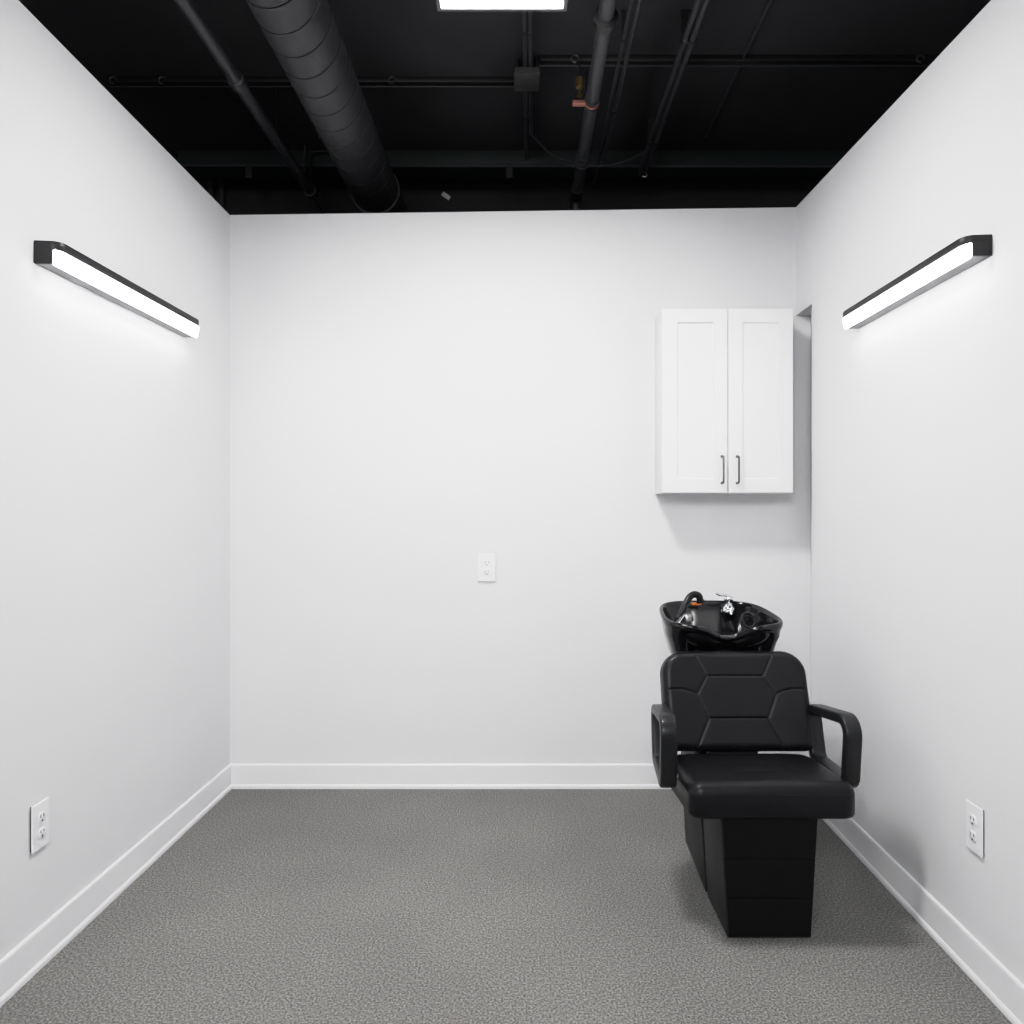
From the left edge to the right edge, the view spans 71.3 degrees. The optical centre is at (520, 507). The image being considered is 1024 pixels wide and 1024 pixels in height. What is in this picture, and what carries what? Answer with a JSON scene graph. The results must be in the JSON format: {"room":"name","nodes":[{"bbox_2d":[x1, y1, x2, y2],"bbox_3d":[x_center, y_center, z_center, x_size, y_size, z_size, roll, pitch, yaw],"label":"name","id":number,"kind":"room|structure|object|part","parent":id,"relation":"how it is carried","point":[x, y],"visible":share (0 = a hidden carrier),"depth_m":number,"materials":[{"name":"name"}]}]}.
{"room":"service shop","nodes":[
{"label":"service shop","id":0,"kind":"room"},
{"bbox_2d":[0,0,229,959],"bbox_3d":[-1.469,-0.069,1.004,0.111,2.804,5.010,0,0,1],"label":"wall","id":1,"kind":"structure","parent":0,"point":[115,422],"depth_m":2.36,"materials":[{"name":"white paint"}]},
{"bbox_2d":[30,797,48,853],"bbox_3d":[-1.395,0.919,2.071,0.013,0.136,0.072,0,0,0],"label":"wall outlet","id":2,"kind":"object","parent":1,"relation":"attached to","point":[39,812],"visible":1,"depth_m":2.06,"materials":[{"name":"white plastic"}]},
{"bbox_2d":[38,826,44,838],"bbox_3d":[-1.390,0.941,2.071,0.003,0.030,0.029,0,0,0],"label":"receptacle","id":3,"kind":"object","parent":2,"relation":"attached to","point":[41,829],"depth_m":2.07,"materials":[{"name":"white plastic"}]},
{"bbox_2d":[38,811,44,822],"bbox_3d":[-1.390,0.897,2.071,0.003,0.030,0.029,0,0,0],"label":"receptacle","id":4,"kind":"object","parent":2,"relation":"attached to","point":[41,814],"depth_m":2.07,"materials":[{"name":"grey plastic"}]},
{"bbox_2d":[0,764,231,1006],"bbox_3d":[-1.407,1.276,0.950,0.014,0.114,4.900,0,0,1],"label":"baseboard","id":5,"kind":"structure","parent":1,"relation":"attached to","point":[33,953],"depth_m":2.35,"materials":[{"name":"white paint"}]},
{"bbox_2d":[34,240,198,337],"bbox_3d":[-1.359,-0.735,2.499,0.075,0.070,0.893,0,0,1],"label":"wall light","id":6,"kind":"object","parent":1,"relation":"attached to","point":[59,258],"visible":1,"depth_m":2.33,"materials":[{"name":"black"}]},
{"bbox_2d":[19,0,990,181],"bbox_3d":[0.000,-2.070,1.425,8.000,0.100,6.250,0,0,0],"label":"ceiling","id":7,"kind":"structure","parent":0,"point":[764,108],"depth_m":3.30,"materials":[{"name":"black paint"}]},
{"bbox_2d":[208,179,213,197],"bbox_3d":[-1.900,-1.910,4.380,0.034,0.220,0.034,0,0,0],"label":"pipe","id":8,"kind":"object","parent":7,"relation":"hanging from","point":[210,181],"visible":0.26,"depth_m":4.37,"materials":[{"name":"grey metal"}]},
{"bbox_2d":[219,179,224,209],"bbox_3d":[-1.835,-1.910,4.380,0.034,0.220,0.034,0,0,0],"label":"pipe","id":9,"kind":"object","parent":7,"relation":"hanging from","point":[221,181],"visible":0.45,"depth_m":4.37,"materials":[{"name":"grey metal"}]},
{"bbox_2d":[174,0,323,213],"bbox_3d":[-1.164,-1.867,2.910,0.072,0.306,3.020,0,0,0],"label":"ceiling pipe","id":10,"kind":"object","parent":7,"relation":"hanging from","point":[235,78],"visible":0.94,"depth_m":2.94,"materials":[{"name":"grey metal"}]},
{"bbox_3d":[-1.164,-1.894,3.400,0.007,0.252,0.007,0,0,-23],"label":"hanger rod","id":11,"kind":"part","parent":10,"relation":"part of","materials":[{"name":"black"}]},
{"bbox_3d":[-1.175,-1.745,4.195,0.015,0.016,0.451,0,0,-3],"label":"rod","id":12,"kind":"part","parent":10,"relation":"part of","materials":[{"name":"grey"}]},
{"bbox_2d":[303,145,305,172],"bbox_3d":[-1.162,-1.966,3.963,0.108,0.389,0.018,0,0,19],"label":"wire","id":13,"kind":"object","parent":7,"relation":"hanging from","point":[304,145],"visible":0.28,"depth_m":3.98,"materials":[{"name":"grey"}]},
{"bbox_2d":[105,76,513,87],"bbox_3d":[-0.990,-1.996,3.353,1.920,0.049,0.063,0,0,0],"label":"channel","id":14,"kind":"object","parent":7,"relation":"attached to","point":[112,82],"visible":0.85,"depth_m":3.35,"materials":[{"name":"black metal"}]},
{"bbox_2d":[309,150,327,183],"bbox_3d":[-1.098,-1.885,3.990,0.173,0.239,0.013,0,0,0],"label":"wire","id":15,"kind":"object","parent":7,"relation":"hanging from","point":[314,151],"visible":0.69,"depth_m":3.98,"materials":[{"name":"black"}]},
{"bbox_2d":[246,0,407,212],"bbox_3d":[-0.790,-1.802,2.897,0.270,0.435,3.053,0,0,0],"label":"air duct","id":16,"kind":"object","parent":7,"relation":"hanging from","point":[304,36],"visible":0.86,"depth_m":2.80,"materials":[{"name":"black metal"}]},
{"bbox_2d":[436,0,567,10],"bbox_3d":[-0.060,-1.810,2.160,0.415,0.420,0.280,0,0,0],"label":"ceiling light","id":17,"kind":"object","parent":7,"relation":"attached to","point":[442,5],"visible":1,"depth_m":2.29,"materials":[{"name":"white plastic"}]},
{"bbox_2d":[178,150,847,178],"bbox_3d":[-0.045,-1.978,4.115,3.790,0.085,0.170,0,0,0],"label":"ceiling beam","id":18,"kind":"structure","parent":7,"relation":"attached to","point":[660,157],"depth_m":4.03,"materials":[{"name":"black metal"}]},
{"bbox_2d":[180,164,834,167],"bbox_3d":[-0.045,-1.925,4.018,3.770,0.023,0.016,0,0,0],"label":"pipe","id":19,"kind":"object","parent":18,"relation":"attached to","point":[182,165],"visible":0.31,"depth_m":4.01,"materials":[{"name":"grey metal"}]},
{"bbox_2d":[246,165,252,178],"bbox_3d":[-1.530,-1.895,4.018,0.036,0.080,0.016,0,0,0],"label":"hanger","id":20,"kind":"object","parent":19,"relation":"hanging from","point":[249,169],"visible":1,"depth_m":4.01,"materials":[{"name":"black metal"}]},
{"bbox_2d":[506,164,512,178],"bbox_3d":[-0.065,-1.895,4.018,0.036,0.080,0.016,0,0,0],"label":"hanger","id":21,"kind":"object","parent":19,"relation":"hanging from","point":[509,169],"visible":1,"depth_m":4.01,"materials":[{"name":"black metal"}]},
{"bbox_2d":[522,11,527,160],"bbox_3d":[0.019,-1.989,3.315,0.021,0.062,1.430,0,0,1],"label":"conduit","id":22,"kind":"object","parent":7,"relation":"attached to","point":[524,13],"visible":0.94,"depth_m":3.17,"materials":[{"name":"grey metal"}]},
{"bbox_2d":[514,57,539,91],"bbox_3d":[0.026,-1.973,3.232,0.113,0.094,0.141,0,0,0],"label":"junction box","id":23,"kind":"object","parent":7,"relation":"attached to","point":[526,79],"visible":1,"depth_m":3.20,"materials":[{"name":"grey metal"}]},
{"bbox_2d":[528,11,532,135],"bbox_3d":[0.043,-1.989,3.180,0.021,0.062,1.160,0,0,1],"label":"conduit","id":24,"kind":"object","parent":7,"relation":"attached to","point":[530,13],"visible":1,"depth_m":3.10,"materials":[{"name":"grey metal"}]},
{"bbox_2d":[575,62,583,97],"bbox_3d":[0.262,-1.933,3.200,0.038,0.175,0.033,0,0,0],"label":"sprinkler head","id":25,"kind":"object","parent":7,"relation":"hanging from","point":[579,80],"visible":0.98,"depth_m":3.19},
{"bbox_3d":[0.262,-1.970,3.200,0.010,0.100,0.010,0,0,0],"label":"stem","id":26,"kind":"part","parent":25,"relation":"part of","materials":[{"name":"black metal"}]},
{"bbox_2d":[529,134,643,166],"bbox_3d":[0.371,-1.949,3.889,0.704,0.146,0.110,0,0,-15],"label":"cable","id":27,"kind":"object","parent":7,"relation":"hanging from","point":[532,136],"visible":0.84,"depth_m":3.92,"materials":[{"name":"grey plastic"}]},
{"bbox_2d":[570,0,617,209],"bbox_3d":[0.279,-1.807,2.711,0.123,0.427,2.622,0,0,0],"label":"ceiling pipe","id":28,"kind":"object","parent":7,"relation":"hanging from","point":[605,16],"visible":0.9,"depth_m":2.92,"materials":[{"name":"charcoal painted metal"},{"name":"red copper paint"}]},
{"bbox_3d":[0.246,-1.712,3.022,0.056,0.015,0.027,0,0,0],"label":"clamp handle","id":29,"kind":"part","parent":28,"relation":"part of","materials":[{"name":"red metal"}]},
{"bbox_3d":[0.300,-1.879,3.300,0.007,0.282,0.007,0,0,-23],"label":"hanger rod","id":30,"kind":"part","parent":28,"relation":"part of","materials":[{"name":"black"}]},
{"bbox_2d":[593,0,633,184],"bbox_3d":[0.416,-1.958,2.800,0.017,0.123,2.800,0,0,1],"label":"conduit","id":31,"kind":"object","parent":7,"relation":"attached to","point":[625,19],"visible":1,"depth_m":3.07,"materials":[{"name":"grey metal"}]},
{"bbox_2d":[602,0,641,161],"bbox_3d":[0.446,-1.955,2.650,0.021,0.130,2.500,0,0,0],"label":"conduit","id":32,"kind":"object","parent":7,"relation":"attached to","point":[617,94],"visible":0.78,"depth_m":3.16,"materials":[{"name":"grey metal"}]},
{"bbox_2d":[637,0,701,175],"bbox_3d":[0.663,-1.953,2.730,0.029,0.134,2.660,0,0,0],"label":"conduit","id":33,"kind":"object","parent":7,"relation":"attached to","point":[687,21],"visible":1,"depth_m":3.11,"materials":[{"name":"grey metal"}]},
{"bbox_2d":[642,0,709,177],"bbox_3d":[0.696,-1.945,2.725,0.035,0.150,2.650,0,0,0],"label":"conduit","id":34,"kind":"object","parent":7,"relation":"attached to","point":[697,23],"visible":0.84,"depth_m":3.14,"materials":[{"name":"grey metal"}]},
{"bbox_2d":[705,0,771,137],"bbox_3d":[0.986,-2.011,2.630,0.014,0.019,2.460,0,0,1],"label":"conduit","id":35,"kind":"object","parent":7,"relation":"attached to","point":[770,1],"visible":1,"depth_m":3.25,"materials":[{"name":"grey metal"}]},
{"bbox_2d":[539,54,938,66],"bbox_3d":[0.992,-1.996,3.192,1.817,0.049,0.063,0,0,0],"label":"ceiling pipe","id":36,"kind":"object","parent":7,"relation":"attached to","point":[920,60],"visible":0.83,"depth_m":3.18,"materials":[{"name":"black metal"}]},
{"bbox_2d":[0,789,1011,1023],"bbox_3d":[0.000,1.393,1.450,8.000,0.120,6.300,0,0,0],"label":"floor","id":37,"kind":"structure","parent":0,"point":[275,906],"depth_m":2.26,"materials":[{"name":"grey carpet"}]},
{"bbox_2d":[651,591,861,937],"bbox_3d":[0.763,0.834,2.594,0.639,0.994,0.853,0,0,0],"label":"chair","id":38,"kind":"object","parent":37,"relation":"on","point":[751,817],"visible":1,"depth_m":2.37,"materials":[{"name":"black leather"}]},
{"bbox_3d":[0.483,0.786,2.422,0.054,0.239,0.333,0,0,5],"label":"armrest","id":39,"kind":"part","parent":38,"relation":"part of","materials":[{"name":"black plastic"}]},
{"bbox_2d":[659,591,782,654],"bbox_3d":[0.775,0.472,2.830,0.451,0.271,0.381,0,0,0],"label":"basin","id":40,"kind":"object","parent":38,"relation":"in","point":[699,625],"depth_m":2.81,"materials":[{"name":"black ceramic"}]},
{"bbox_3d":[0.775,0.702,2.595,0.522,0.348,0.192,0,0,0],"label":"backrest","id":41,"kind":"part","parent":38,"relation":"part of","materials":[{"name":"black leather"}]},
{"bbox_3d":[0.772,0.909,2.361,0.513,0.140,0.387,0,0,0],"label":"seat","id":42,"kind":"part","parent":38,"relation":"part of","materials":[{"name":"black leather"}]},
{"bbox_3d":[0.768,1.143,2.207,0.279,0.118,0.011,0,0,0],"label":"panel","id":43,"kind":"part","parent":38,"relation":"part of","materials":[{"name":"black plastic"}]},
{"bbox_3d":[0.768,1.263,2.207,0.266,0.116,0.011,0,0,0],"label":"panel","id":44,"kind":"part","parent":38,"relation":"part of","materials":[{"name":"black plastic"}]},
{"bbox_3d":[0.768,1.008,2.207,0.297,0.146,0.011,0,0,0],"label":"panel","id":45,"kind":"part","parent":38,"relation":"part of","materials":[{"name":"black plastic"}]},
{"bbox_3d":[1.054,0.786,2.422,0.057,0.239,0.329,0,0,0],"label":"armrest","id":46,"kind":"part","parent":38,"relation":"part of","materials":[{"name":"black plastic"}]},
{"bbox_2d":[198,182,818,214],"bbox_3d":[0.000,-0.344,4.485,8.000,3.353,0.130,0,0,0],"label":"wall","id":47,"kind":"structure","parent":0,"point":[241,198],"depth_m":4.42,"materials":[{"name":"black paint"}]},
{"bbox_2d":[441,192,450,199],"bbox_3d":[-0.464,-1.929,4.415,0.059,0.052,0.012,0,0,0],"label":"tag","id":48,"kind":"object","parent":47,"relation":"attached to","point":[443,194],"visible":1,"depth_m":4.41,"materials":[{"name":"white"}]},
{"bbox_2d":[230,207,810,763],"bbox_3d":[-0.058,-0.050,3.455,2.877,2.766,0.110,0,0,0],"label":"wall","id":49,"kind":"structure","parent":0,"point":[414,397],"depth_m":3.40,"materials":[{"name":"white paint"}]},
{"bbox_2d":[231,764,670,788],"bbox_3d":[-0.003,1.276,3.393,2.755,0.114,0.014,0,0,0],"label":"baseboard","id":50,"kind":"structure","parent":49,"relation":"attached to","point":[243,776],"depth_m":3.39,"materials":[{"name":"white paint"}]},
{"bbox_2d":[478,554,495,581],"bbox_3d":[-0.162,0.283,3.393,0.086,0.133,0.013,0,0,0],"label":"wall outlet","id":51,"kind":"object","parent":49,"relation":"attached to","point":[486,563],"visible":1,"depth_m":3.39,"materials":[{"name":"white plastic"}]},
{"bbox_2d":[483,569,489,574],"bbox_3d":[-0.162,0.305,3.389,0.034,0.029,0.003,0,0,0],"label":"receptacle","id":52,"kind":"object","parent":51,"relation":"attached to","point":[485,571],"depth_m":3.39,"materials":[{"name":"grey plastic"}]},
{"bbox_2d":[483,560,489,565],"bbox_3d":[-0.162,0.261,3.389,0.034,0.029,0.003,0,0,0],"label":"receptacle","id":53,"kind":"object","parent":51,"relation":"attached to","point":[485,562],"depth_m":3.39,"materials":[{"name":"grey plastic"}]},
{"bbox_2d":[655,309,792,493],"bbox_3d":[0.928,-0.483,3.288,0.589,0.832,0.223,0,0,0],"label":"upper cabinet","id":54,"kind":"object","parent":49,"relation":"attached to","point":[724,377],"visible":1,"depth_m":3.22,"materials":[{"name":"white paint"}]},
{"bbox_3d":[0.781,-0.483,3.220,0.295,0.828,0.020,0,0,0],"label":"door","id":55,"kind":"part","parent":54,"relation":"part of","materials":[{"name":"white paint"}]},
{"bbox_3d":[0.903,-0.172,3.194,0.014,0.133,0.034,0,0,0],"label":"handle","id":56,"kind":"part","parent":54,"relation":"part of","materials":[{"name":"silver metal"}]},
{"bbox_3d":[0.971,-0.172,3.194,0.014,0.133,0.034,0,0,0],"label":"handle","id":57,"kind":"part","parent":54,"relation":"part of","materials":[{"name":"silver metal"}]},
{"bbox_3d":[1.078,-0.483,3.220,0.290,0.828,0.020,0,0,0],"label":"door","id":58,"kind":"part","parent":54,"relation":"part of","materials":[{"name":"white paint"}]},
{"bbox_2d":[796,0,1023,984],"bbox_3d":[1.360,-0.050,1.005,0.263,2.766,5.010,0,0,0],"label":"wall","id":59,"kind":"structure","parent":0,"point":[917,410],"depth_m":2.22,"materials":[{"name":"white paint"}]},
{"bbox_2d":[843,234,991,328],"bbox_3d":[1.255,-0.716,2.345,0.075,0.062,0.795,0,0,1],"label":"wall light","id":60,"kind":"object","parent":59,"relation":"attached to","point":[965,252],"visible":1,"depth_m":2.20,"materials":[{"name":"black"}]},
{"bbox_2d":[823,818,1023,1023],"bbox_3d":[1.260,1.276,0.853,0.014,0.114,4.706,0,0,1],"label":"baseboard","id":61,"kind":"structure","parent":59,"relation":"attached to","point":[994,980],"depth_m":2.18,"materials":[{"name":"white paint"}]},
{"bbox_2d":[966,799,983,857],"bbox_3d":[1.280,0.904,2.016,0.013,0.136,0.072,0,0,0],"label":"wall outlet","id":62,"kind":"object","parent":59,"relation":"attached to","point":[974,813],"visible":1,"depth_m":2.01,"materials":[{"name":"white plastic"}]},
{"bbox_2d":[969,830,975,841],"bbox_3d":[1.276,0.926,2.016,0.003,0.030,0.029,0,0,0],"label":"receptacle","id":63,"kind":"object","parent":62,"relation":"attached to","point":[972,833],"depth_m":2.02,"materials":[{"name":"grey plastic"}]},
{"bbox_2d":[969,814,975,826],"bbox_3d":[1.276,0.882,2.016,0.003,0.030,0.029,0,0,0],"label":"receptacle","id":64,"kind":"object","parent":62,"relation":"attached to","point":[972,817],"depth_m":2.02,"materials":[{"name":"grey plastic"}]}
]}

